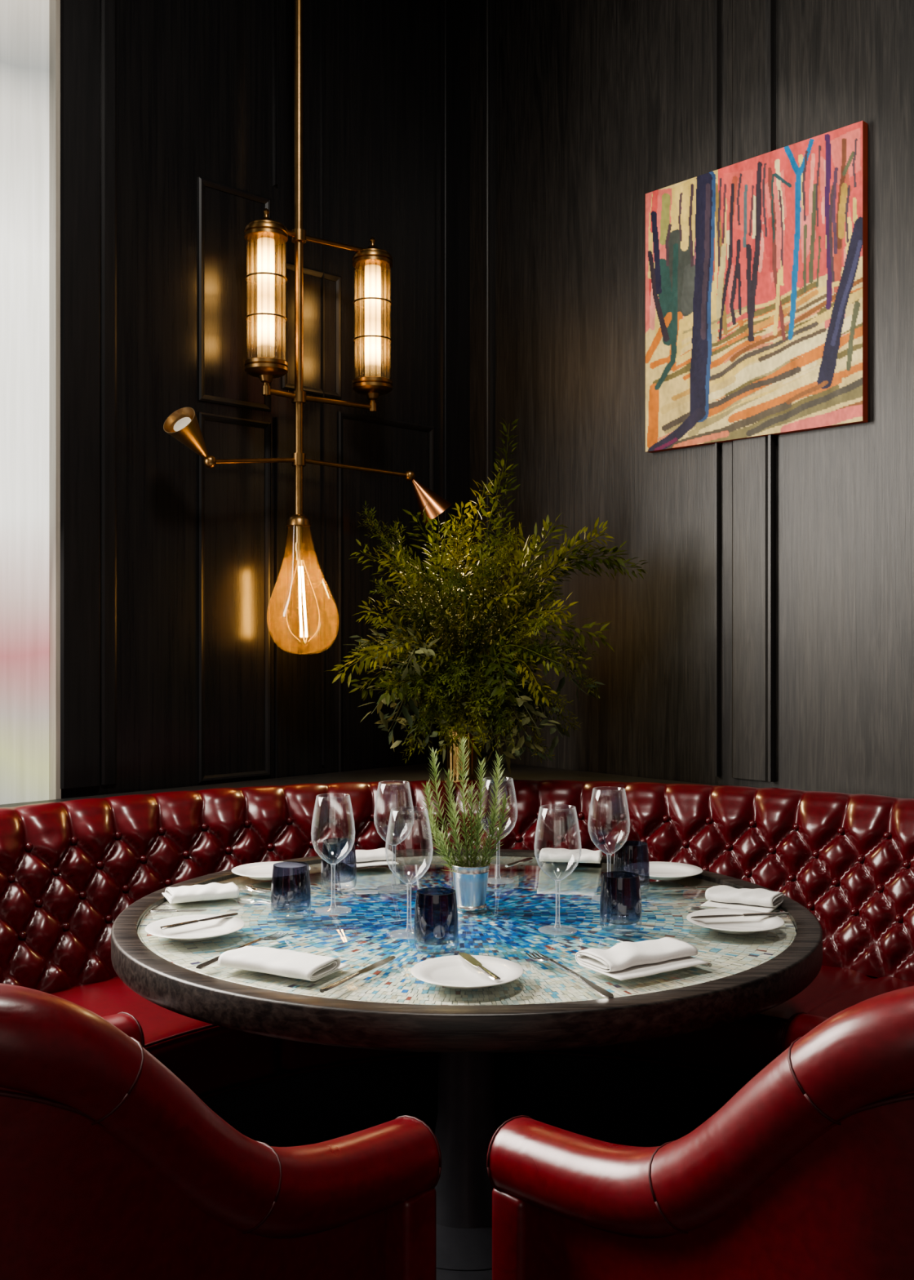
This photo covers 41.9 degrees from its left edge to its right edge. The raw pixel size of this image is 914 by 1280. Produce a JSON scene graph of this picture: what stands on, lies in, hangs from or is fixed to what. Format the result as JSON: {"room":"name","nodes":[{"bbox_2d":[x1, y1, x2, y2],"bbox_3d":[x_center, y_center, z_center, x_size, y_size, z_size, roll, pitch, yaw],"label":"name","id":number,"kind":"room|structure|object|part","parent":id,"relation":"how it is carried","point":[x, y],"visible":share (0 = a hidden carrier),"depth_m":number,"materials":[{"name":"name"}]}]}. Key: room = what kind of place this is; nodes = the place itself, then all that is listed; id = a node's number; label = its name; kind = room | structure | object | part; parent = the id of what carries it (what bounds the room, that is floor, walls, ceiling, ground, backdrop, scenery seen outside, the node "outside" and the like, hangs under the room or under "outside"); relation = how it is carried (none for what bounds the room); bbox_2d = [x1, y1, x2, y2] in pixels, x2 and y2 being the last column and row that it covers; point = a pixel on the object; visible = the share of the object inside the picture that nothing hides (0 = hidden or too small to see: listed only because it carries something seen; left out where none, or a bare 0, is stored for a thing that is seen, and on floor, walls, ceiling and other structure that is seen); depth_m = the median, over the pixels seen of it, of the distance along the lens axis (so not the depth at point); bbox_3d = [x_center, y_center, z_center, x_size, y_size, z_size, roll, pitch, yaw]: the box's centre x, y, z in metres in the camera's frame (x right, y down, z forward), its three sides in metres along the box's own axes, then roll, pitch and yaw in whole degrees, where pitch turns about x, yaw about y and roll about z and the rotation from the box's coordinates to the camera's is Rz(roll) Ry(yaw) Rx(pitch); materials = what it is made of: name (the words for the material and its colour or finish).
{"room":"restaurant","nodes":[
{"label":"restaurant","id":0,"kind":"room"},
{"bbox_2d":[61,0,445,798],"bbox_3d":[-1.652,-0.785,3.159,4.600,4.250,0.100,0,0,-44],"label":"wall","id":1,"kind":"structure","parent":0,"point":[195,78],"depth_m":4.03,"materials":[{"name":"black wood"}]},
{"bbox_2d":[0,0,48,804],"bbox_3d":[-1.942,-1.150,2.870,1.992,3.260,0.020,0,0,-44],"label":"window","id":2,"kind":"structure","parent":1,"relation":"in","point":[24,24],"depth_m":3.49,"materials":[{"name":"white glass"}]},
{"bbox_2d":[48,0,61,799],"bbox_3d":[-1.198,-1.150,3.548,0.016,3.260,0.060,0,0,-44],"label":"trim","id":3,"kind":"structure","parent":1,"relation":"attached to","point":[55,790],"depth_m":3.53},
{"bbox_2d":[60,0,100,788],"bbox_3d":[-1.128,-1.232,3.575,0.129,3.345,0.018,0,0,-44],"label":"trim","id":4,"kind":"structure","parent":1,"relation":"attached to","point":[80,20],"depth_m":3.56,"materials":[{"name":"black wood"}]},
{"bbox_2d":[101,0,116,784],"bbox_3d":[-1.062,-1.232,3.643,0.050,3.345,0.010,0,0,-44],"label":"trim","id":5,"kind":"structure","parent":1,"relation":"attached to","point":[108,7],"depth_m":3.64,"materials":[{"name":"black wood"}]},
{"bbox_2d":[198,177,271,412],"bbox_3d":[-0.733,-1.136,3.955,0.280,0.722,0.009,0,0,-44],"label":"trim","id":6,"kind":"structure","parent":1,"relation":"attached to","point":[202,182],"depth_m":3.87,"materials":[{"name":"black wood"}]},
{"bbox_2d":[198,412,271,782],"bbox_3d":[-0.733,-0.137,3.955,0.280,1.200,0.009,0,0,-44],"label":"trim","id":7,"kind":"structure","parent":1,"relation":"attached to","point":[202,416],"depth_m":3.95,"materials":[{"name":"black wood"}]},
{"bbox_2d":[274,417,278,777],"bbox_3d":[-0.615,-0.127,4.064,0.009,1.262,0.014,0,0,-44],"label":"trim","id":8,"kind":"structure","parent":1,"relation":"attached to","point":[276,419],"depth_m":4.06,"materials":[{"name":"black wood"}]},
{"bbox_2d":[274,0,278,186],"bbox_3d":[-0.615,-2.227,4.064,0.009,1.357,0.014,0,0,-44],"label":"trim","id":9,"kind":"structure","parent":1,"relation":"attached to","point":[276,2],"depth_m":4.06,"materials":[{"name":"black wood"}]},
{"bbox_2d":[281,260,342,399],"bbox_3d":[-0.505,-1.079,4.171,0.255,0.437,0.009,0,0,-44],"label":"trim","id":10,"kind":"structure","parent":1,"relation":"attached to","point":[285,265],"depth_m":4.20,"materials":[{"name":"black wood"}]},
{"bbox_2d":[321,0,324,764],"bbox_3d":[-0.472,-1.232,4.203,0.007,3.345,0.010,0,0,-44],"label":"trim","id":11,"kind":"structure","parent":1,"relation":"attached to","point":[322,1],"depth_m":4.20,"materials":[{"name":"black wood"}]},
{"bbox_2d":[337,410,434,772],"bbox_3d":[-0.254,-0.150,4.409,0.461,1.332,0.009,0,0,-44],"label":"trim","id":12,"kind":"structure","parent":1,"relation":"attached to","point":[341,415],"depth_m":4.25,"materials":[{"name":"black wood"}]},
{"bbox_2d":[438,0,444,755],"bbox_3d":[-0.058,-1.232,4.586,0.015,3.345,0.024,0,0,-44],"label":"trim","id":13,"kind":"structure","parent":1,"relation":"attached to","point":[441,2],"depth_m":4.58,"materials":[{"name":"black wood"}]},
{"bbox_2d":[444,0,470,744],"bbox_3d":[-0.001,-1.232,4.647,0.145,3.345,0.014,0,0,-44],"label":"trim","id":14,"kind":"structure","parent":1,"relation":"attached to","point":[457,12],"depth_m":4.64,"materials":[{"name":"black wood"}]},
{"bbox_2d":[477,0,913,798],"bbox_3d":[1.636,-0.785,3.108,0.100,4.250,4.700,0,0,-44],"label":"wall","id":15,"kind":"structure","parent":0,"point":[602,106],"depth_m":4.00,"materials":[{"name":"black wood"}]},
{"bbox_2d":[470,0,488,753],"bbox_3d":[0.087,-1.232,4.657,0.014,3.345,0.111,0,0,-44],"label":"trim","id":16,"kind":"structure","parent":15,"relation":"attached to","point":[478,8],"depth_m":4.65,"materials":[{"name":"black wood"}]},
{"bbox_2d":[488,0,495,754],"bbox_3d":[0.133,-1.232,4.603,0.024,3.345,0.018,0,0,-44],"label":"trim","id":17,"kind":"structure","parent":15,"relation":"attached to","point":[491,3],"depth_m":4.60,"materials":[{"name":"black wood"}]},
{"bbox_2d":[715,0,720,776],"bbox_3d":[0.842,-1.232,3.858,0.020,3.345,0.013,0,0,-44],"label":"trim","id":18,"kind":"structure","parent":15,"relation":"attached to","point":[717,2],"depth_m":3.85,"materials":[{"name":"black wood"}]},
{"bbox_2d":[732,0,768,781],"bbox_3d":[0.927,-1.232,3.773,0.014,3.345,0.134,0,0,-44],"label":"trim","id":19,"kind":"structure","parent":15,"relation":"attached to","point":[749,17],"depth_m":3.77,"materials":[{"name":"black wood"}]},
{"bbox_2d":[645,120,867,453],"bbox_3d":[0.919,-1.073,3.764,0.031,0.873,0.786,0,0,-44],"label":"painting","id":20,"kind":"object","parent":15,"relation":"attached to","point":[757,267],"visible":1,"depth_m":3.72,"materials":[{"name":"paint"}]},
{"bbox_2d":[768,0,776,782],"bbox_3d":[0.978,-1.232,3.711,0.026,3.345,0.016,0,0,-44],"label":"trim","id":21,"kind":"structure","parent":15,"relation":"attached to","point":[771,3],"depth_m":3.70,"materials":[{"name":"black wood"}]},
{"bbox_3d":[0.000,-2.960,1.750,8.400,0.100,6.500,0,0,0],"label":"ceiling","id":22,"kind":"structure","parent":0,"visible":0},
{"bbox_2d":[163,0,452,654],"bbox_3d":[-0.486,-1.431,3.962,1.107,2.959,0.241,0,0,-41],"label":"pendant lamp","id":23,"kind":"object","parent":22,"relation":"hanging from","point":[183,424],"visible":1,"depth_m":3.93,"materials":[{"name":"gold metal"}]},
{"bbox_3d":[-0.825,-0.628,3.619,0.104,0.148,0.167,0,0,7],"label":"lamp shade","id":24,"kind":"part","parent":23,"relation":"part of","materials":[{"name":"gold metal"}]},
{"bbox_3d":[-0.644,-0.574,3.822,0.015,0.057,0.347,0,0,45],"label":"arm","id":25,"kind":"part","parent":23,"relation":"part of","materials":[{"name":"gold metal"}]},
{"bbox_3d":[-0.523,-0.320,3.945,0.038,0.114,0.038,0,0,0],"label":"stem mount","id":26,"kind":"part","parent":23,"relation":"part of","materials":[{"name":"gold metal"}]},
{"bbox_3d":[-0.509,-0.166,3.945,0.238,0.430,0.237,0,0,0],"label":"glass bulb","id":27,"kind":"part","parent":23,"relation":"part of","materials":[{"name":"orange glass"}]},
{"bbox_3d":[-0.345,-0.588,4.082,0.450,0.029,0.015,0,0,-38],"label":"arm","id":28,"kind":"part","parent":23,"relation":"part of","materials":[{"name":"gold metal"}]},
{"bbox_3d":[-0.079,-0.492,4.233,0.117,0.167,0.139,0,0,43],"label":"lamp shade","id":29,"kind":"part","parent":23,"relation":"part of","materials":[{"name":"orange metal"}]},
{"bbox_3d":[0.000,1.390,1.750,8.400,0.100,6.500,0,0,0],"label":"floor","id":30,"kind":"structure","parent":0,"visible":0},
{"bbox_2d":[0,982,441,1279],"bbox_3d":[-0.575,0.847,1.663,0.830,0.987,0.757,0,0,41],"label":"armchair","id":31,"kind":"object","parent":30,"relation":"on","point":[113,1167],"visible":1,"depth_m":1.34,"materials":[{"name":"leather"}]},
{"bbox_3d":[-0.081,0.983,1.680,0.092,0.435,0.064,0,0,41],"label":"arm","id":32,"kind":"part","parent":31,"relation":"part of","materials":[{"name":"leather"}]},
{"bbox_2d":[0,760,714,807],"bbox_3d":[-0.005,0.904,3.764,3.388,0.872,1.783,0,0,0],"label":"ledge","id":33,"kind":"object","parent":30,"relation":"on","point":[418,771],"visible":0.13,"depth_m":4.04,"materials":[{"name":"black wood"}]},
{"bbox_2d":[444,721,478,780],"bbox_3d":[0.015,0.368,3.960,0.137,0.200,0.134,0,0,0],"label":"flower vase","id":34,"kind":"object","parent":33,"relation":"on","point":[451,759],"visible":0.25,"depth_m":3.92,"materials":[{"name":"gold metal"}]},
{"bbox_2d":[327,417,648,773],"bbox_3d":[0.107,-0.164,3.731,0.935,1.149,0.641,0,0,14],"label":"foliage arrangement","id":35,"kind":"object","parent":34,"relation":"in","point":[473,691],"visible":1,"depth_m":3.73,"materials":[{"name":"green plant"}]},
{"bbox_2d":[0,779,913,1146],"bbox_3d":[0.107,0.888,3.049,3.417,0.903,1.564,0,0,0],"label":"banquette","id":36,"kind":"object","parent":30,"relation":"on","point":[68,869],"visible":0.51,"depth_m":3.15,"materials":[{"name":"leather"}]},
{"bbox_3d":[0.117,0.666,3.104,3.390,0.458,1.395,0,0,0],"label":"backrest","id":37,"kind":"part","parent":36,"relation":"part of","materials":[{"name":"leather"}]},
{"bbox_3d":[0.118,0.962,2.916,2.907,0.175,1.271,0,0,0],"label":"seat","id":38,"kind":"part","parent":36,"relation":"part of","materials":[{"name":"red leather"}]},
{"bbox_2d":[111,848,822,1279],"bbox_3d":[0.020,0.964,2.625,1.500,0.752,1.500,0,0,-15],"label":"round table","id":39,"kind":"object","parent":30,"relation":"on","point":[548,1007],"visible":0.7,"depth_m":2.34,"materials":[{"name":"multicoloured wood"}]},
{"bbox_2d":[151,909,207,912],"bbox_3d":[-0.601,0.585,2.579,0.120,0.006,0.019,0,0,-5],"label":"table knife","id":40,"kind":"object","parent":39,"relation":"on","point":[152,910],"visible":1,"depth_m":2.58,"materials":[{"name":"silver metal"}]},
{"bbox_3d":[-0.633,0.585,2.577,0.055,0.006,0.016,0,0,-5],"label":"handle","id":41,"kind":"part","parent":40,"relation":"part of","materials":[{"name":"silver metal"}]},
{"bbox_3d":[-0.573,0.586,2.582,0.065,0.002,0.019,0,0,-5],"label":"blade","id":42,"kind":"part","parent":40,"relation":"part of","materials":[{"name":"silver metal"}]},
{"bbox_2d":[145,914,244,941],"bbox_3d":[-0.523,0.580,2.388,0.196,0.018,0.196,0,0,0],"label":"plate","id":43,"kind":"object","parent":39,"relation":"on","point":[213,929],"visible":0.91,"depth_m":2.40,"materials":[{"name":"white ceramic"}]},
{"bbox_2d":[159,912,238,930],"bbox_3d":[-0.519,0.569,2.417,0.185,0.006,0.019,0,0,-45],"label":"butter knife","id":44,"kind":"object","parent":43,"relation":"on","point":[172,926],"visible":1,"depth_m":2.41,"materials":[{"name":"silver metal"}]},
{"bbox_3d":[-0.555,0.569,2.382,0.085,0.006,0.016,0,0,-45],"label":"handle","id":45,"kind":"part","parent":44,"relation":"part of","materials":[{"name":"silver metal"}]},
{"bbox_3d":[-0.489,0.569,2.447,0.100,0.002,0.019,0,0,-45],"label":"blade","id":46,"kind":"part","parent":44,"relation":"part of","materials":[{"name":"silver metal"}]},
{"bbox_2d":[162,882,239,903],"bbox_3d":[-0.589,0.575,2.740,0.156,0.028,0.132,0,0,-24],"label":"folded napkin","id":47,"kind":"object","parent":39,"relation":"on","point":[213,891],"visible":1,"depth_m":2.69,"materials":[{"name":"white fabric"}]},
{"bbox_2d":[195,931,288,968],"bbox_3d":[-0.405,0.583,2.257,0.030,0.010,0.270,0,0,26],"label":"fork","id":48,"kind":"object","parent":39,"relation":"on","point":[273,937],"visible":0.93,"depth_m":2.28,"materials":[{"name":"silver metal"}]},
{"bbox_3d":[-0.421,0.583,2.223,0.020,0.010,0.195,0,0,26],"label":"handle","id":49,"kind":"part","parent":48,"relation":"part of","materials":[{"name":"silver metal"}]},
{"bbox_2d":[238,885,271,893],"bbox_3d":[-0.471,0.583,2.793,0.100,0.010,0.030,0,0,31],"label":"fork","id":50,"kind":"object","parent":39,"relation":"on","point":[255,889],"visible":0.86,"depth_m":2.79,"materials":[{"name":"silver metal"}]},
{"bbox_2d":[231,861,311,879],"bbox_3d":[-0.464,0.580,2.981,0.196,0.018,0.196,0,0,0],"label":"plate","id":51,"kind":"object","parent":39,"relation":"on","point":[260,870],"visible":0.55,"depth_m":3.00,"materials":[{"name":"white ceramic"}]},
{"bbox_2d":[217,946,350,981],"bbox_3d":[-0.311,0.575,2.150,0.205,0.028,0.132,0,0,28],"label":"folded napkin","id":52,"kind":"object","parent":39,"relation":"on","point":[282,962],"visible":1,"depth_m":2.11,"materials":[{"name":"white fabric"}]},
{"bbox_2d":[271,861,311,920],"bbox_3d":[-0.353,0.533,2.535,0.085,0.112,0.085,0,0,0],"label":"tumbler","id":53,"kind":"object","parent":39,"relation":"on","point":[287,875],"visible":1,"depth_m":2.51,"materials":[{"name":"blue glass"}]},
{"bbox_2d":[311,793,355,911],"bbox_3d":[-0.270,0.464,2.598,0.096,0.251,0.096,0,0,0],"label":"wine glass","id":54,"kind":"object","parent":39,"relation":"on","point":[323,793],"visible":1,"depth_m":2.60,"materials":[{"name":"clear glass"}]},
{"bbox_3d":[-0.270,0.535,2.598,0.015,0.096,0.015,0,0,-34],"label":"stem","id":55,"kind":"part","parent":54,"relation":"part of","materials":[{"name":"clear glass"}]},
{"bbox_2d":[311,793,355,864],"bbox_3d":[-0.270,0.413,2.598,0.096,0.151,0.096,0,0,0],"label":"bowl","id":56,"kind":"object","parent":54,"relation":"on","point":[323,793],"depth_m":2.59,"materials":[{"name":"clear glass"}]},
{"bbox_2d":[320,837,356,890],"bbox_3d":[-0.281,0.533,2.840,0.085,0.112,0.085,0,0,0],"label":"tumbler","id":57,"kind":"object","parent":39,"relation":"on","point":[334,850],"visible":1,"depth_m":2.81,"materials":[{"name":"blue glass"}]},
{"bbox_2d":[320,955,395,992],"bbox_3d":[-0.169,0.585,2.101,0.019,0.006,0.245,0,0,27],"label":"table knife","id":58,"kind":"object","parent":39,"relation":"on","point":[387,960],"visible":1,"depth_m":2.09,"materials":[{"name":"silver metal"}]},
{"bbox_3d":[-0.200,0.585,2.042,0.016,0.006,0.113,0,0,27],"label":"handle","id":59,"kind":"part","parent":58,"relation":"part of","materials":[{"name":"silver metal"}]},
{"bbox_3d":[-0.144,0.586,2.151,0.019,0.002,0.132,0,0,27],"label":"blade","id":60,"kind":"part","parent":58,"relation":"part of","materials":[{"name":"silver metal"}]},
{"bbox_2d":[343,847,399,867],"bbox_3d":[-0.236,0.574,3.173,0.134,0.029,0.132,0,0,-23],"label":"folded napkin","id":61,"kind":"object","parent":39,"relation":"on","point":[375,857],"visible":0.65,"depth_m":3.15,"materials":[{"name":"white fabric"}]},
{"bbox_2d":[373,780,414,888],"bbox_3d":[-0.150,0.464,2.836,0.096,0.251,0.096,0,0,0],"label":"wine glass","id":62,"kind":"object","parent":39,"relation":"on","point":[388,780],"visible":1,"depth_m":2.83,"materials":[{"name":"clear glass"}]},
{"bbox_2d":[373,780,414,844],"bbox_3d":[-0.150,0.413,2.836,0.096,0.151,0.096,0,0,0],"label":"bowl","id":63,"kind":"object","parent":62,"relation":"on","point":[388,780],"depth_m":2.83,"materials":[{"name":"clear glass"}]},
{"bbox_2d":[385,806,433,935],"bbox_3d":[-0.096,0.464,2.389,0.096,0.251,0.096,0,0,0],"label":"wine glass","id":64,"kind":"object","parent":39,"relation":"on","point":[400,806],"visible":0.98,"depth_m":2.39,"materials":[{"name":"clear glass"}]},
{"bbox_2d":[385,806,433,884],"bbox_3d":[-0.096,0.413,2.389,0.096,0.151,0.096,0,0,0],"label":"bowl","id":65,"kind":"object","parent":64,"relation":"on","point":[400,806],"depth_m":2.39,"materials":[{"name":"clear glass"}]},
{"bbox_2d":[413,887,458,955],"bbox_3d":[-0.040,0.533,2.267,0.085,0.112,0.085,0,0,0],"label":"tumbler","id":66,"kind":"object","parent":39,"relation":"on","point":[432,904],"visible":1,"depth_m":2.24,"materials":[{"name":"blue glass"}]},
{"bbox_3d":[0.020,1.310,2.625,0.610,0.060,0.610,0,0,0],"label":"plate","id":67,"kind":"part","parent":39,"relation":"part of","materials":[{"name":"black metal"}]},
{"bbox_3d":[0.020,0.593,2.625,1.389,0.006,1.389,0,0,0],"label":"glass","id":68,"kind":"part","parent":39,"relation":"part of","materials":[{"name":"glass"}]},
{"bbox_2d":[410,955,524,989],"bbox_3d":[0.018,0.580,2.068,0.196,0.018,0.196,0,0,0],"label":"plate","id":69,"kind":"object","parent":39,"relation":"on","point":[454,971],"visible":0.87,"depth_m":2.08,"materials":[{"name":"white ceramic"}]},
{"bbox_2d":[457,952,501,981],"bbox_3d":[0.038,0.569,2.085,0.019,0.006,0.184,0,0,-20],"label":"butter knife","id":70,"kind":"object","parent":69,"relation":"on","point":[466,957],"visible":1,"depth_m":2.08,"materials":[{"name":"silver metal"}]},
{"bbox_3d":[0.024,0.569,2.125,0.019,0.002,0.100,0,0,-20],"label":"blade","id":71,"kind":"part","parent":70,"relation":"part of","materials":[{"name":"silver metal"}]},
{"bbox_3d":[0.054,0.569,2.038,0.016,0.006,0.085,0,0,-20],"label":"handle","id":72,"kind":"part","parent":70,"relation":"part of","materials":[{"name":"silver metal"}]},
{"bbox_2d":[450,860,490,910],"bbox_3d":[0.030,0.541,2.632,0.088,0.096,0.088,0,0,0],"label":"cup","id":73,"kind":"object","parent":39,"relation":"on","point":[470,883],"visible":0.86,"depth_m":2.60,"materials":[{"name":"silver metal"}]},
{"bbox_2d":[420,735,511,871],"bbox_3d":[0.020,0.373,2.630,0.207,0.329,0.109,0,0,0],"label":"potted plant","id":74,"kind":"object","parent":73,"relation":"in","point":[441,842],"visible":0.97,"depth_m":2.63,"materials":[{"name":"green plant"}]},
{"bbox_2d":[478,777,517,879],"bbox_3d":[0.100,0.464,2.917,0.096,0.251,0.096,0,0,0],"label":"wine glass","id":75,"kind":"object","parent":39,"relation":"on","point":[483,778],"visible":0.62,"depth_m":2.92,"materials":[{"name":"clear glass"}]},
{"bbox_2d":[478,777,517,836],"bbox_3d":[0.100,0.413,2.917,0.096,0.151,0.096,0,0,0],"label":"bowl","id":76,"kind":"object","parent":75,"relation":"on","point":[483,778],"depth_m":2.91,"materials":[{"name":"clear glass"}]},
{"bbox_3d":[0.100,0.535,2.917,0.015,0.096,0.015,0,0,-34],"label":"stem","id":77,"kind":"part","parent":75,"relation":"part of","materials":[{"name":"clear glass"}]},
{"bbox_2d":[504,857,533,866],"bbox_3d":[0.166,0.585,3.150,0.019,0.006,0.140,0,0,31],"label":"table knife","id":78,"kind":"object","parent":39,"relation":"on","point":[529,858],"visible":1,"depth_m":3.14,"materials":[{"name":"silver metal"}]},
{"bbox_3d":[0.145,0.585,3.119,0.016,0.006,0.064,0,0,32],"label":"handle","id":79,"kind":"part","parent":78,"relation":"part of","materials":[{"name":"silver metal"}]},
{"bbox_3d":[0.182,0.586,3.178,0.019,0.002,0.075,0,0,32],"label":"blade","id":80,"kind":"part","parent":78,"relation":"part of","materials":[{"name":"silver metal"}]},
{"bbox_2d":[533,804,582,932],"bbox_3d":[0.204,0.464,2.421,0.096,0.251,0.096,0,0,0],"label":"wine glass","id":81,"kind":"object","parent":39,"relation":"on","point":[560,925],"visible":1,"depth_m":2.42,"materials":[{"name":"clear glass"}]},
{"bbox_2d":[533,804,582,880],"bbox_3d":[0.204,0.413,2.421,0.096,0.151,0.096,0,0,0],"label":"bowl","id":82,"kind":"object","parent":81,"relation":"on","point":[551,804],"depth_m":2.42,"materials":[{"name":"clear glass"}]},
{"bbox_2d":[525,951,613,998],"bbox_3d":[0.196,0.583,2.095,0.030,0.010,0.293,0,0,-23],"label":"fork","id":83,"kind":"object","parent":39,"relation":"on","point":[598,989],"visible":1,"depth_m":2.07,"materials":[{"name":"silver metal"}]},
{"bbox_3d":[0.211,0.583,2.061,0.020,0.010,0.218,0,0,-23],"label":"handle","id":84,"kind":"part","parent":83,"relation":"part of","materials":[{"name":"silver metal"}]},
{"bbox_2d":[539,848,603,863],"bbox_3d":[0.308,0.575,3.207,0.167,0.028,0.133,0,0,10],"label":"folded napkin","id":85,"kind":"object","parent":39,"relation":"on","point":[551,855],"visible":0.99,"depth_m":3.15,"materials":[{"name":"white fabric"}]},
{"bbox_2d":[587,786,630,896],"bbox_3d":[0.346,0.464,2.718,0.096,0.251,0.096,0,0,0],"label":"wine glass","id":86,"kind":"object","parent":39,"relation":"on","point":[620,787],"visible":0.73,"depth_m":2.72,"materials":[{"name":"clear glass"}]},
{"bbox_2d":[587,786,630,853],"bbox_3d":[0.346,0.413,2.718,0.096,0.151,0.096,0,0,0],"label":"bowl","id":87,"kind":"object","parent":86,"relation":"on","point":[620,787],"depth_m":2.71,"materials":[{"name":"clear glass"}]},
{"bbox_2d":[600,871,642,933],"bbox_3d":[0.333,0.533,2.426,0.085,0.112,0.085,0,0,0],"label":"tumbler","id":88,"kind":"object","parent":39,"relation":"on","point":[616,886],"visible":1,"depth_m":2.40,"materials":[{"name":"blue glass"}]},
{"bbox_2d":[613,840,649,893],"bbox_3d":[0.409,0.533,2.800,0.085,0.112,0.085,0,0,0],"label":"tumbler","id":89,"kind":"object","parent":39,"relation":"on","point":[633,853],"visible":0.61,"depth_m":2.77,"materials":[{"name":"blue glass"}]},
{"bbox_2d":[575,937,709,980],"bbox_3d":[0.335,0.567,2.149,0.210,0.030,0.132,0,0,-32],"label":"folded napkin","id":90,"kind":"object","parent":39,"relation":"on","point":[626,960],"visible":1,"depth_m":2.13,"materials":[{"name":"white fabric"}]},
{"bbox_2d":[623,861,702,879],"bbox_3d":[0.514,0.580,2.981,0.196,0.018,0.196,0,0,0],"label":"plate","id":91,"kind":"object","parent":39,"relation":"on","point":[659,870],"visible":0.9,"depth_m":3.00,"materials":[{"name":"white ceramic"}]},
{"bbox_2d":[615,937,711,967],"bbox_3d":[0.385,0.586,2.247,0.019,0.006,0.241,0,0,-36],"label":"table knife","id":92,"kind":"object","parent":39,"relation":"on","point":[709,965],"visible":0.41,"depth_m":2.32,"materials":[{"name":"silver metal"}]},
{"bbox_3d":[0.352,0.586,2.291,0.019,0.002,0.130,0,0,-37],"label":"blade","id":93,"kind":"part","parent":92,"relation":"part of","materials":[{"name":"silver metal"}]},
{"bbox_3d":[0.423,0.586,2.194,0.016,0.006,0.111,0,0,-37],"label":"handle","id":94,"kind":"part","parent":92,"relation":"part of","materials":[{"name":"silver metal"}]},
{"bbox_2d":[662,885,715,890],"bbox_3d":[0.558,0.585,2.817,0.162,0.006,0.019,0,0,-11],"label":"table knife","id":95,"kind":"object","parent":39,"relation":"on","point":[708,886],"visible":0.69,"depth_m":2.81,"materials":[{"name":"silver metal"}]},
{"bbox_3d":[0.522,0.586,2.810,0.087,0.002,0.019,0,0,-11],"label":"blade","id":96,"kind":"part","parent":95,"relation":"part of","materials":[{"name":"silver metal"}]},
{"bbox_3d":[0.602,0.585,2.825,0.075,0.006,0.016,0,0,-11],"label":"handle","id":97,"kind":"part","parent":95,"relation":"part of","materials":[{"name":"silver metal"}]},
{"bbox_2d":[686,908,784,934],"bbox_3d":[0.569,0.580,2.444,0.196,0.018,0.196,0,0,0],"label":"plate","id":98,"kind":"object","parent":39,"relation":"on","point":[737,925],"visible":0.94,"depth_m":2.45,"materials":[{"name":"white ceramic"}]},
{"bbox_2d":[690,911,789,919],"bbox_3d":[0.583,0.569,2.464,0.215,0.006,0.019,0,0,-10],"label":"butter knife","id":99,"kind":"object","parent":98,"relation":"on","point":[776,913],"visible":1,"depth_m":2.46,"materials":[{"name":"silver metal"}]},
{"bbox_3d":[0.534,0.569,2.455,0.116,0.002,0.019,0,0,-10],"label":"blade","id":100,"kind":"part","parent":99,"relation":"part of","materials":[{"name":"silver metal"}]},
{"bbox_3d":[0.640,0.569,2.474,0.099,0.006,0.016,0,0,-10],"label":"handle","id":101,"kind":"part","parent":99,"relation":"part of","materials":[{"name":"silver metal"}]},
{"bbox_2d":[690,906,786,917],"bbox_3d":[0.605,0.583,2.565,0.201,0.010,0.030,0,0,18],"label":"fork","id":102,"kind":"object","parent":39,"relation":"on","point":[693,908],"visible":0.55,"depth_m":2.58,"materials":[{"name":"silver metal"}]},
{"bbox_3d":[0.640,0.583,2.553,0.126,0.010,0.020,0,0,18],"label":"handle","id":103,"kind":"part","parent":102,"relation":"part of","materials":[{"name":"silver metal"}]},
{"bbox_2d":[701,884,784,912],"bbox_3d":[0.636,0.574,2.663,0.156,0.029,0.132,0,0,29],"label":"folded napkin","id":104,"kind":"object","parent":39,"relation":"on","point":[761,900],"visible":1,"depth_m":2.65,"materials":[{"name":"white fabric"}]},
{"bbox_2d":[486,986,913,1279],"bbox_3d":[0.595,0.847,1.663,0.830,0.987,0.757,0,0,-41],"label":"armchair","id":105,"kind":"object","parent":30,"relation":"on","point":[806,1172],"visible":1,"depth_m":1.35,"materials":[{"name":"leather"}]},
{"bbox_3d":[0.101,0.983,1.680,0.092,0.435,0.064,0,0,-41],"label":"arm","id":106,"kind":"part","parent":105,"relation":"part of","materials":[{"name":"leather"}]}
]}

